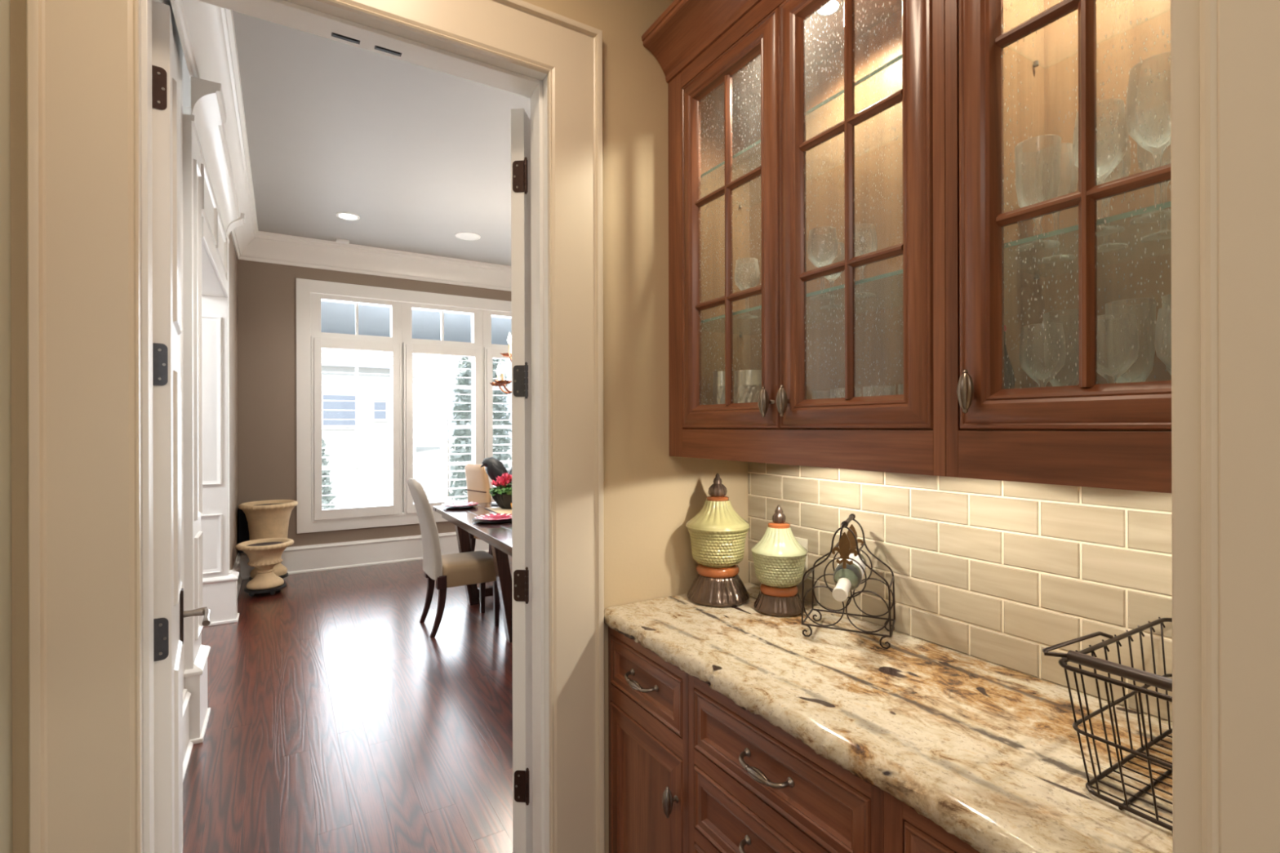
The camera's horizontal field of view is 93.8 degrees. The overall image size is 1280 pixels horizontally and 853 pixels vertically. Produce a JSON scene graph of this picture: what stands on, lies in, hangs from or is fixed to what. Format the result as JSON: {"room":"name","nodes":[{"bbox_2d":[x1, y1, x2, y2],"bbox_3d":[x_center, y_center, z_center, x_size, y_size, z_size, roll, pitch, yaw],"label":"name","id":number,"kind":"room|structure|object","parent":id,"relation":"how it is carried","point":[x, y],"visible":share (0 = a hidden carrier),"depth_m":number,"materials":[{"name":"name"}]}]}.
{"room":"butler's pantry","nodes":[
{"label":"butler's pantry","id":0,"kind":"room"},
{"bbox_2d":[0,0,12,852],"bbox_3d":[-0.896,-0.075,0.451,0.165,3.100,1.594,0,0,-31],"label":"wall","id":1,"kind":"structure","parent":0,"point":[6,594],"depth_m":1.15,"materials":[{"name":"paint"}]},
{"bbox_2d":[153,0,184,690],"bbox_3d":[-1.776,-0.203,2.005,0.212,3.360,1.675,0,0,-31],"label":"wall","id":2,"kind":"structure","parent":0,"point":[177,44],"depth_m":2.74,"materials":[{"name":"white paint"}]},
{"bbox_2d":[182,688,193,781],"bbox_3d":[-1.671,1.343,2.075,0.034,0.268,1.620,0,0,-31],"label":"baseboard","id":3,"kind":"structure","parent":2,"relation":"attached to","point":[188,745],"depth_m":2.67,"materials":[{"name":"white paint"}]},
{"bbox_2d":[228,232,238,569],"bbox_3d":[-3.631,-0.198,5.178,0.189,3.360,1.375,0,0,-31],"label":"wall","id":4,"kind":"structure","parent":0,"point":[233,260],"depth_m":5.30,"materials":[{"name":"beige paint"}]},
{"bbox_2d":[182,76,245,744],"bbox_3d":[-2.844,-0.072,3.598,0.715,3.105,2.185,0,0,-31],"label":"trim","id":5,"kind":"structure","parent":4,"relation":"attached to","point":[211,205],"depth_m":3.37,"materials":[{"name":"white paint"}]},
{"bbox_2d":[169,0,511,291],"bbox_3d":[-0.615,-1.759,4.756,4.561,0.255,5.200,0,0,-31],"label":"trim","id":6,"kind":"structure","parent":4,"relation":"attached to","point":[206,32],"depth_m":5.75,"materials":[{"name":"white paint"}]},
{"bbox_2d":[182,551,512,852],"bbox_3d":[-0.406,1.514,1.561,7.500,0.080,11.300,0,0,-31],"label":"floor","id":7,"kind":"structure","parent":0,"point":[337,722],"depth_m":2.97,"materials":[{"name":"brown wood"}]},
{"bbox_2d":[244,582,286,595],"bbox_3d":[-3.334,1.450,5.333,0.320,0.061,0.320,0,0,-31],"label":"caddy","id":8,"kind":"object","parent":7,"relation":"on","point":[251,592],"visible":0.55,"depth_m":5.22,"materials":[{"name":"black plastic"}]},
{"bbox_2d":[235,537,293,590],"bbox_3d":[-3.334,1.223,5.333,0.445,0.392,0.437,0,0,-31],"label":"urn","id":9,"kind":"object","parent":8,"relation":"on","point":[263,554],"visible":1,"depth_m":5.25,"materials":[{"name":"stone"}]},
{"bbox_2d":[248,572,288,580],"bbox_3d":[-3.545,1.451,5.725,0.320,0.061,0.320,0,0,-31],"label":"caddy","id":10,"kind":"object","parent":7,"relation":"on","point":[286,574],"visible":0.19,"depth_m":5.70,"materials":[{"name":"black plastic"}]},
{"bbox_2d":[238,499,297,577],"bbox_3d":[-3.546,1.072,5.725,0.486,0.694,0.478,0,0,-31],"label":"urn","id":11,"kind":"object","parent":10,"relation":"on","point":[270,518],"visible":0.59,"depth_m":5.60,"materials":[{"name":"stone"}]},
{"bbox_2d":[407,478,499,638],"bbox_3d":[-1.389,0.926,4.457,0.614,1.100,0.432,0,0,-31],"label":"dining chair","id":12,"kind":"object","parent":7,"relation":"on","point":[460,569],"visible":0.98,"depth_m":4.31,"materials":[{"name":"beige fabric"}]},
{"bbox_2d":[432,502,512,642],"bbox_3d":[-0.712,1.094,4.543,1.104,0.760,2.630,0,0,-31],"label":"dining table","id":13,"kind":"object","parent":7,"relation":"on","point":[498,535],"visible":0.3,"depth_m":4.20,"materials":[{"name":"brown wood"}]},
{"bbox_2d":[442,504,477,508],"bbox_3d":[-1.594,0.708,5.315,0.300,0.016,0.300,0,0,-31],"label":"charger plate","id":14,"kind":"object","parent":13,"relation":"on","point":[475,504],"visible":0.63,"depth_m":5.25,"materials":[{"name":"black ceramic"}]},
{"bbox_2d":[441,501,478,506],"bbox_3d":[-1.594,0.693,5.315,0.325,0.020,0.318,0,0,-31],"label":"scalloped plate","id":15,"kind":"object","parent":14,"relation":"on","point":[460,504],"visible":1,"depth_m":5.34,"materials":[{"name":"ceramic"}]},
{"bbox_2d":[471,517,511,523],"bbox_3d":[-1.093,0.706,4.555,0.356,0.016,0.356,0,0,-31],"label":"charger plate","id":16,"kind":"object","parent":13,"relation":"on","point":[474,519],"visible":0.44,"depth_m":4.47,"materials":[{"name":"black ceramic"}]},
{"bbox_2d":[474,513,511,520],"bbox_3d":[-1.093,0.691,4.555,0.325,0.020,0.318,0,0,-31],"label":"scalloped plate","id":17,"kind":"object","parent":16,"relation":"on","point":[493,517],"visible":0.89,"depth_m":4.59,"materials":[{"name":"ceramic"}]},
{"bbox_2d":[480,457,507,506],"bbox_3d":[-1.307,0.496,5.457,0.220,0.439,0.207,0,0,11],"label":"bird figurine","id":18,"kind":"object","parent":13,"relation":"on","point":[494,468],"visible":0.51,"depth_m":5.38,"materials":[{"name":"black ceramic"}]},
{"bbox_2d":[484,506,511,513],"bbox_3d":[-0.611,0.712,4.412,0.450,0.003,2.200,0,0,-31],"label":"table runner","id":19,"kind":"object","parent":13,"relation":"on","point":[495,509],"visible":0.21,"depth_m":5.07,"materials":[{"name":"beige fabric"}]},
{"bbox_2d":[488,472,511,509],"bbox_3d":[-1.079,0.550,5.237,0.490,0.321,0.311,0,0,-31],"label":"planter","id":20,"kind":"object","parent":19,"relation":"on","point":[502,495],"visible":0.38,"depth_m":5.12,"materials":[{"name":"black plastic"}]},
{"bbox_2d":[490,492,511,509],"bbox_3d":[-1.082,0.639,5.237,0.449,0.143,0.247,0,0,-31],"label":"bowl","id":21,"kind":"object","parent":20,"relation":"on","point":[504,500],"depth_m":5.11,"materials":[{"name":"black plastic"}]},
{"bbox_2d":[506,467,511,485],"bbox_3d":[-1.179,0.500,5.657,0.215,0.430,0.174,0,0,-31],"label":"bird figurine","id":22,"kind":"object","parent":13,"relation":"on","point":[509,472],"visible":0.04,"depth_m":5.62,"materials":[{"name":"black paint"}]},
{"bbox_2d":[464,463,493,555],"bbox_3d":[-1.473,0.926,6.131,0.432,1.100,0.531,0,0,44],"label":"dining chair","id":23,"kind":"object","parent":7,"relation":"on","point":[477,482],"visible":0.34,"depth_m":5.93,"materials":[{"name":"beige fabric"}]},
{"bbox_2d":[608,626,688,852],"bbox_3d":[0.235,1.039,1.805,0.604,0.865,0.425,0,0,-31],"label":"base cabinet","id":24,"kind":"object","parent":7,"relation":"on","point":[648,744],"visible":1,"depth_m":1.67,"materials":[{"name":"brown wood"}]},
{"bbox_2d":[688,674,883,852],"bbox_3d":[0.491,1.039,1.383,0.599,0.865,0.561,0,0,-31],"label":"base cabinet","id":25,"kind":"object","parent":7,"relation":"on","point":[755,787],"visible":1,"depth_m":1.25,"materials":[{"name":"brown wood"}]},
{"bbox_2d":[604,582,1172,852],"bbox_3d":[0.502,0.582,1.373,0.594,0.050,1.436,0,0,-31],"label":"countertop","id":26,"kind":"structure","parent":25,"relation":"on","point":[989,753],"depth_m":1.14,"materials":[{"name":"stone"}]},
{"bbox_2d":[685,473,750,607],"bbox_3d":[0.252,0.354,1.939,0.206,0.406,0.206,0,0,43],"label":"lidded jar","id":27,"kind":"object","parent":26,"relation":"on","point":[717,533],"visible":1,"depth_m":1.88,"materials":[{"name":"green ceramic"}]},
{"bbox_2d":[685,524,750,568],"bbox_3d":[0.252,0.383,1.939,0.206,0.133,0.206,0,0,-31],"label":"bowl","id":28,"kind":"object","parent":27,"relation":"on","point":[713,545],"depth_m":1.86,"materials":[{"name":"green ceramic"}]},
{"bbox_2d":[751,504,807,617],"bbox_3d":[0.423,0.397,1.823,0.167,0.319,0.167,0,0,15],"label":"lidded jar","id":29,"kind":"object","parent":26,"relation":"on","point":[779,558],"visible":1,"depth_m":1.77,"materials":[{"name":"green ceramic"}]},
{"bbox_2d":[751,551,806,587],"bbox_3d":[0.423,0.431,1.823,0.163,0.104,0.163,0,0,-31],"label":"bowl","id":30,"kind":"object","parent":29,"relation":"on","point":[772,569],"depth_m":1.76,"materials":[{"name":"green ceramic"}]},
{"bbox_2d":[801,513,895,648],"bbox_3d":[0.557,0.399,1.599,0.222,0.312,0.195,0,0,27],"label":"wine rack","id":31,"kind":"object","parent":26,"relation":"on","point":[848,542],"visible":0.9,"depth_m":1.57,"materials":[{"name":"metal"}]},
{"bbox_2d":[831,552,866,601],"bbox_3d":[0.545,0.391,1.576,0.070,0.082,0.263,0,0,27],"label":"wine bottle","id":32,"kind":"object","parent":31,"relation":"in","point":[849,579],"visible":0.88,"depth_m":1.54,"materials":[{"name":"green glass"}]},
{"bbox_2d":[1042,617,1172,832],"bbox_3d":[0.868,0.449,0.920,0.425,0.213,0.274,0,0,-31],"label":"wire basket","id":33,"kind":"object","parent":26,"relation":"on","point":[1149,679],"visible":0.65,"depth_m":0.92,"materials":[{"name":"metal"}]},
{"bbox_2d":[883,791,978,852],"bbox_3d":[0.749,1.038,0.946,0.604,0.865,0.451,0,0,-31],"label":"base cabinet","id":34,"kind":"object","parent":7,"relation":"on","point":[905,830],"visible":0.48,"depth_m":0.96,"materials":[{"name":"brown wood"}]},
{"bbox_2d":[182,10,530,266],"bbox_3d":[-1.803,-1.933,4.122,7.550,0.100,5.480,0,0,-31],"label":"ceiling","id":35,"kind":"structure","parent":0,"point":[421,155],"depth_m":4.02,"materials":[{"name":"beige paint"}]},
{"bbox_2d":[335,238,349,244],"bbox_3d":[-2.998,-1.865,6.040,0.120,0.030,0.070,0,0,-31],"label":"ceiling sensor","id":36,"kind":"object","parent":35,"relation":"attached to","point":[338,240],"visible":1,"depth_m":6.02,"materials":[{"name":"white paint"}]},
{"bbox_2d":[335,212,359,220],"bbox_3d":[-2.611,-1.877,5.357,0.196,0.008,0.196,0,0,-31],"label":"recessed light","id":37,"kind":"object","parent":35,"relation":"in","point":[344,215],"visible":1,"depth_m":5.35,"materials":[{"name":"white paint"}]},
{"bbox_2d":[455,231,480,240],"bbox_3d":[-1.702,-1.880,5.928,0.244,0.007,0.244,0,0,-31],"label":"recessed light","id":38,"kind":"object","parent":35,"relation":"attached to","point":[463,235],"visible":1,"depth_m":5.92,"materials":[{"name":"white paint"}]},
{"bbox_2d":[456,233,479,239],"bbox_3d":[-1.702,-1.880,5.928,0.218,0.005,0.218,0,0,-31],"label":"lens","id":39,"kind":"object","parent":38,"relation":"attached to","point":[461,236],"depth_m":5.92,"materials":[{"name":"white glass"}]},
{"bbox_2d":[489,332,511,394],"bbox_3d":[-0.975,-1.075,5.128,0.619,1.619,0.651,0,0,-31],"label":"chandelier","id":40,"kind":"object","parent":35,"relation":"hanging from","point":[499,383],"visible":0.22,"depth_m":5.06,"materials":[{"name":"orange metal"}]},
{"bbox_2d":[501,373,504,380],"bbox_3d":[-1.131,-0.405,4.934,0.026,0.064,0.025,0,0,-31],"label":"candle","id":41,"kind":"object","parent":40,"relation":"on","point":[502,374],"depth_m":4.92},
{"bbox_2d":[507,343,511,353],"bbox_3d":[-1.103,-0.655,5.075,0.026,0.084,0.025,0,0,-31],"label":"candle","id":42,"kind":"object","parent":40,"relation":"on","point":[509,344],"depth_m":5.06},
{"bbox_2d":[237,259,511,546],"bbox_3d":[-2.052,-0.203,7.030,4.700,3.360,0.229,0,0,-31],"label":"wall","id":43,"kind":"structure","parent":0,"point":[267,291],"depth_m":6.05,"materials":[{"name":"beige paint"}]},
{"bbox_2d":[238,507,249,552],"bbox_3d":[-3.787,0.990,5.800,0.165,0.435,0.142,0,0,-31],"label":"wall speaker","id":44,"kind":"object","parent":43,"relation":"attached to","point":[243,531],"visible":0.28,"depth_m":5.72,"materials":[{"name":"black plastic"}]},
{"bbox_2d":[311,336,401,522],"bbox_3d":[-2.983,0.028,6.340,0.866,1.907,0.080,0,0,-31],"label":"plantation shutter","id":45,"kind":"object","parent":43,"relation":"attached to","point":[317,343],"visible":1,"depth_m":6.30,"materials":[{"name":"white paint"}]},
{"bbox_2d":[311,293,402,512],"bbox_3d":[-3.024,-0.210,6.418,0.880,2.320,0.120,0,0,-31],"label":"window","id":46,"kind":"structure","parent":43,"relation":"attached to","point":[396,335],"depth_m":6.42,"materials":[{"name":"white paint"}]},
{"bbox_2d":[231,532,488,596],"bbox_3d":[-1.594,1.342,6.407,4.561,0.268,1.355,0,0,-31],"label":"baseboard","id":47,"kind":"structure","parent":43,"relation":"attached to","point":[322,557],"depth_m":6.32,"materials":[{"name":"white paint"}]},
{"bbox_2d":[401,302,483,512],"bbox_3d":[-2.263,-0.212,6.874,0.895,2.320,0.120,0,0,-31],"label":"window","id":48,"kind":"structure","parent":43,"relation":"attached to","point":[476,314],"depth_m":6.88,"materials":[{"name":"white paint"}]},
{"bbox_2d":[403,342,482,515],"bbox_3d":[-2.218,0.026,6.797,0.870,1.907,0.098,0,0,-30],"label":"plantation shutter","id":49,"kind":"object","parent":43,"relation":"attached to","point":[409,348],"visible":0.81,"depth_m":6.73,"materials":[{"name":"white paint"}]},
{"bbox_2d":[482,310,511,463],"bbox_3d":[-1.495,-0.215,7.334,0.895,2.320,0.120,0,0,-31],"label":"window","id":50,"kind":"structure","parent":43,"relation":"attached to","point":[486,314],"depth_m":7.09,"materials":[{"name":"white paint"}]},
{"bbox_2d":[484,347,511,502],"bbox_3d":[-1.450,0.024,7.257,0.870,1.907,0.098,0,0,-30],"label":"plantation shutter","id":51,"kind":"object","parent":43,"relation":"attached to","point":[490,353],"visible":0.2,"depth_m":7.05,"materials":[{"name":"white paint"}]},
{"bbox_2d":[9,0,747,852],"bbox_3d":[-0.435,-0.076,1.700,2.240,3.100,0.076,0,0,-31],"label":"wall","id":52,"kind":"structure","parent":0,"point":[650,495],"depth_m":1.89,"materials":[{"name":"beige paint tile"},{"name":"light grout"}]},
{"bbox_2d":[151,0,210,852],"bbox_3d":[-1.272,0.228,1.608,0.192,2.473,0.471,0,0,-35],"label":"door","id":53,"kind":"structure","parent":52,"relation":"in","point":[169,613],"depth_m":1.43,"materials":[{"name":"white paint"}]},
{"bbox_2d":[26,0,604,852],"bbox_3d":[-0.658,0.139,1.502,1.261,2.671,0.034,0,0,-31],"label":"trim","id":54,"kind":"structure","parent":52,"relation":"attached to","point":[82,56],"depth_m":1.25,"materials":[{"name":"paint"}]},
{"bbox_2d":[138,0,549,852],"bbox_3d":[-0.705,0.214,1.581,0.963,2.522,0.155,0,0,-31],"label":"trim","id":55,"kind":"structure","parent":52,"relation":"attached to","point":[313,16],"depth_m":1.64,"materials":[{"name":"white paint"}]},
{"bbox_2d":[511,108,532,852],"bbox_3d":[-0.365,0.225,2.132,0.064,2.473,0.471,0,0,5],"label":"door","id":56,"kind":"structure","parent":52,"relation":"in","point":[521,295],"depth_m":1.91,"materials":[{"name":"white paint"}]},
{"bbox_2d":[641,0,761,83],"bbox_3d":[0.418,-1.192,1.327,0.102,0.128,1.439,0,0,-31],"label":"crown molding","id":57,"kind":"structure","parent":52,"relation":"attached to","point":[686,28],"depth_m":1.79,"materials":[{"name":"brown wood"}]},
{"bbox_2d":[747,462,1172,723],"bbox_3d":[0.835,-0.080,1.575,0.189,3.100,1.444,0,0,-31],"label":"wall","id":58,"kind":"structure","parent":0,"point":[1001,573],"depth_m":1.40,"materials":[{"name":"beige tile"}]},
{"bbox_2d":[794,536,808,575],"bbox_3d":[0.510,0.415,1.927,0.009,0.116,0.072,0,0,-31],"label":"wall outlet","id":59,"kind":"object","parent":58,"relation":"attached to","point":[803,542],"visible":0.09,"depth_m":1.90,"materials":[{"name":"plastic"}]},
{"bbox_2d":[667,0,946,476],"bbox_3d":[0.468,-0.526,1.637,0.388,1.245,0.956,0,0,-31],"label":"upper cabinet","id":60,"kind":"object","parent":58,"relation":"attached to","point":[796,121],"visible":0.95,"depth_m":1.62,"materials":[{"name":"brown wood"}]},
{"bbox_2d":[712,371,724,404],"bbox_3d":[0.259,-0.086,1.903,0.055,0.175,0.055,0,0,-31],"label":"tin","id":61,"kind":"object","parent":60,"relation":"on","point":[719,389],"visible":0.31,"depth_m":1.88,"materials":[{"name":"silver metal"}]},
{"bbox_2d":[734,258,759,319],"bbox_3d":[0.327,-0.418,1.828,0.076,0.175,0.076,0,0,-31],"label":"wine glass","id":62,"kind":"object","parent":60,"relation":"on","point":[753,316],"visible":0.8,"depth_m":1.82,"materials":[{"name":"clear glass"}]},
{"bbox_2d":[733,369,761,403],"bbox_3d":[0.334,-0.084,1.826,0.097,0.170,0.097,0,0,-31],"label":"tin","id":63,"kind":"object","parent":60,"relation":"on","point":[748,385],"visible":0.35,"depth_m":1.78,"materials":[{"name":"silver metal"}]},
{"bbox_2d":[807,227,837,299],"bbox_3d":[0.471,-0.419,1.547,0.076,0.175,0.076,0,0,-31],"label":"wine glass","id":64,"kind":"object","parent":60,"relation":"on","point":[835,256],"visible":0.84,"depth_m":1.55,"materials":[{"name":"clear glass"}]},
{"bbox_2d":[815,0,841,16],"bbox_3d":[0.496,-1.110,1.580,0.068,0.016,0.068,0,0,-31],"label":"puck light","id":65,"kind":"object","parent":60,"relation":"attached to","point":[834,4],"visible":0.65,"depth_m":1.58,"materials":[{"name":"grey metal"}]},
{"bbox_2d":[817,243,844,309],"bbox_3d":[0.536,-0.419,1.673,0.076,0.175,0.076,0,0,-31],"label":"wine glass","id":66,"kind":"object","parent":60,"relation":"on","point":[839,274],"visible":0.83,"depth_m":1.67,"materials":[{"name":"clear glass"}]},
{"bbox_2d":[830,388,860,398],"bbox_3d":[0.518,-0.047,1.510,0.072,0.095,0.072,0,0,-31],"label":"tumbler","id":67,"kind":"object","parent":60,"relation":"on","point":[832,388],"visible":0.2,"depth_m":1.51,"materials":[{"name":"clear glass"}]},
{"bbox_2d":[854,225,877,297],"bbox_3d":[0.565,-0.419,1.527,0.076,0.175,0.076,0,0,-31],"label":"wine glass","id":68,"kind":"object","parent":60,"relation":"on","point":[868,293],"visible":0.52,"depth_m":1.51,"materials":[{"name":"clear glass"}]},
{"bbox_2d":[862,386,895,396],"bbox_3d":[0.569,-0.047,1.425,0.072,0.095,0.072,0,0,-31],"label":"tumbler","id":69,"kind":"object","parent":60,"relation":"on","point":[866,386],"visible":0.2,"depth_m":1.42,"materials":[{"name":"clear glass"}]},
{"bbox_2d":[945,0,1171,493],"bbox_3d":[0.838,-0.527,1.020,0.388,1.245,0.482,0,0,-31],"label":"upper cabinet","id":70,"kind":"object","parent":58,"relation":"attached to","point":[1019,73],"visible":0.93,"depth_m":1.13,"materials":[{"name":"brown wood"}]},
{"bbox_2d":[1004,324,1015,389],"bbox_3d":[0.684,-0.096,1.144,0.055,0.193,0.055,0,0,-31],"label":"soda bottle","id":71,"kind":"object","parent":70,"relation":"on","point":[1009,376],"visible":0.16,"depth_m":1.12,"materials":[{"name":"clear glass"}]},
{"bbox_2d":[1014,136,1061,250],"bbox_3d":[0.735,-0.427,1.107,0.072,0.190,0.072,0,0,-31],"label":"goblet","id":72,"kind":"object","parent":70,"relation":"on","point":[1060,137],"visible":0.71,"depth_m":1.10,"materials":[{"name":"clear glass"}]},
{"bbox_2d":[1018,323,1066,386],"bbox_3d":[0.739,-0.092,1.101,0.072,0.185,0.072,0,0,-31],"label":"wine glass","id":73,"kind":"object","parent":70,"relation":"on","point":[1062,327],"visible":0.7,"depth_m":1.10,"materials":[{"name":"clear glass"}]},
{"bbox_2d":[1034,148,1078,263],"bbox_3d":[0.832,-0.442,1.198,0.072,0.220,0.072,0,0,1],"label":"goblet","id":74,"kind":"object","parent":70,"relation":"on","point":[1071,256],"visible":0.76,"depth_m":1.20,"materials":[{"name":"clear glass"}]},
{"bbox_2d":[1043,313,1079,386],"bbox_3d":[0.840,-0.113,1.185,0.072,0.225,0.072,0,0,-31],"label":"wine glass","id":75,"kind":"object","parent":70,"relation":"on","point":[1044,331],"visible":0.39,"depth_m":1.20,"materials":[{"name":"clear glass"}]},
{"bbox_2d":[1072,99,1128,238],"bbox_3d":[0.791,-0.440,1.032,0.076,0.215,0.076,0,0,1],"label":"goblet","id":76,"kind":"object","parent":70,"relation":"on","point":[1112,227],"visible":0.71,"depth_m":1.02,"materials":[{"name":"clear glass"}]},
{"bbox_2d":[1097,130,1131,248],"bbox_3d":[0.875,-0.442,1.125,0.072,0.220,0.072,0,0,1],"label":"goblet","id":77,"kind":"object","parent":70,"relation":"on","point":[1122,245],"visible":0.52,"depth_m":1.10,"materials":[{"name":"clear glass"}]},
{"bbox_2d":[1097,313,1139,382],"bbox_3d":[0.794,-0.092,1.009,0.072,0.185,0.072,0,0,-31],"label":"wine glass","id":78,"kind":"object","parent":70,"relation":"on","point":[1134,314],"visible":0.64,"depth_m":0.98,"materials":[{"name":"clear glass"}]},
{"bbox_2d":[1105,298,1156,382],"bbox_3d":[0.888,-0.113,1.085,0.072,0.225,0.072,0,0,-31],"label":"wine glass","id":79,"kind":"object","parent":70,"relation":"on","point":[1155,300],"visible":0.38,"depth_m":1.09,"materials":[{"name":"clear glass"}]},
{"bbox_2d":[1125,68,1170,223],"bbox_3d":[0.826,-0.455,0.955,0.080,0.245,0.080,0,0,1],"label":"goblet","id":80,"kind":"object","parent":70,"relation":"on","point":[1131,134],"visible":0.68,"depth_m":0.97,"materials":[{"name":"clear glass"}]},
{"bbox_2d":[1137,115,1171,241],"bbox_3d":[0.919,-0.442,1.052,0.072,0.220,0.072,0,0,1],"label":"goblet","id":81,"kind":"object","parent":70,"relation":"on","point":[1144,238],"visible":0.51,"depth_m":1.06,"materials":[{"name":"clear glass"}]},
{"bbox_2d":[1154,308,1171,369],"bbox_3d":[0.843,-0.093,0.927,0.072,0.185,0.072,0,0,-31],"label":"wine glass","id":82,"kind":"object","parent":70,"relation":"on","point":[1158,356],"visible":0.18,"depth_m":0.94,"materials":[{"name":"clear glass"}]},
{"bbox_2d":[1161,295,1171,375],"bbox_3d":[0.938,-0.113,1.022,0.072,0.225,0.072,0,0,-31],"label":"wine glass","id":83,"kind":"object","parent":70,"relation":"on","point":[1162,299],"visible":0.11,"depth_m":1.04,"materials":[{"name":"clear glass"}]},
{"bbox_3d":[0.641,-0.209,2.433,4.800,3.360,0.074,0,0,-31],"label":"wall","id":84,"kind":"structure","parent":0,"visible":0},
{"bbox_2d":[197,0,530,97],"bbox_3d":[-0.753,0.134,1.660,1.283,2.682,0.032,0,0,-31],"label":"trim","id":85,"kind":"structure","parent":84,"relation":"attached to","point":[197,0],"depth_m":1.64,"materials":[{"name":"white paint"}]},
{"bbox_3d":[-0.064,-0.077,0.107,6.400,3.100,0.150,0,0,-31],"label":"wall","id":86,"kind":"structure","parent":0,"visible":0},
{"bbox_2d":[1170,0,1279,852],"bbox_3d":[0.524,0.096,0.468,0.044,2.750,0.164,0,0,-31],"label":"trim","id":87,"kind":"structure","parent":86,"relation":"attached to","point":[1225,54],"depth_m":0.50,"materials":[{"name":"paint"}]},
{"label":"outside","id":88,"kind":"structure","parent":0,"visible":0},
{"bbox_2d":[321,439,511,508],"bbox_3d":[-24.982,2.082,41.743,120.000,0.100,82.700,0,0,-31],"label":"ground","id":89,"kind":"structure","parent":88,"point":[344,461],"depth_m":24.34,"materials":[{"name":"white"}]},
{"bbox_2d":[321,436,335,509],"bbox_3d":[-4.610,0.855,8.415,0.696,2.256,0.738,0,0,-31],"label":"conifer shrub","id":90,"kind":"object","parent":89,"relation":"on","point":[325,480],"visible":0.08,"depth_m":8.45,"materials":[{"name":"green plant"}]},
{"bbox_2d":[321,348,425,454],"bbox_3d":[-26.801,-2.964,45.731,18.200,10.000,9.200,0,0,-31],"label":"house","id":91,"kind":"structure","parent":89,"relation":"on","point":[327,357],"depth_m":44.67,"materials":[{"name":"white"}]},
{"bbox_2d":[448,356,511,501],"bbox_3d":[-2.875,-0.703,10.965,1.221,5.362,1.220,0,0,-31],"label":"tree","id":92,"kind":"object","parent":89,"relation":"on","point":[463,372],"visible":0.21,"depth_m":10.75,"materials":[{"name":"green plant"}]},
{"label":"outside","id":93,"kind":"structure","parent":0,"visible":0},
{"bbox_2d":[320,301,511,345],"bbox_3d":[-2.353,-1.343,8.791,11.000,0.320,2.900,0,0,-31],"label":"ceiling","id":94,"kind":"structure","parent":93,"point":[335,317],"depth_m":8.00,"materials":[{"name":"glass"}]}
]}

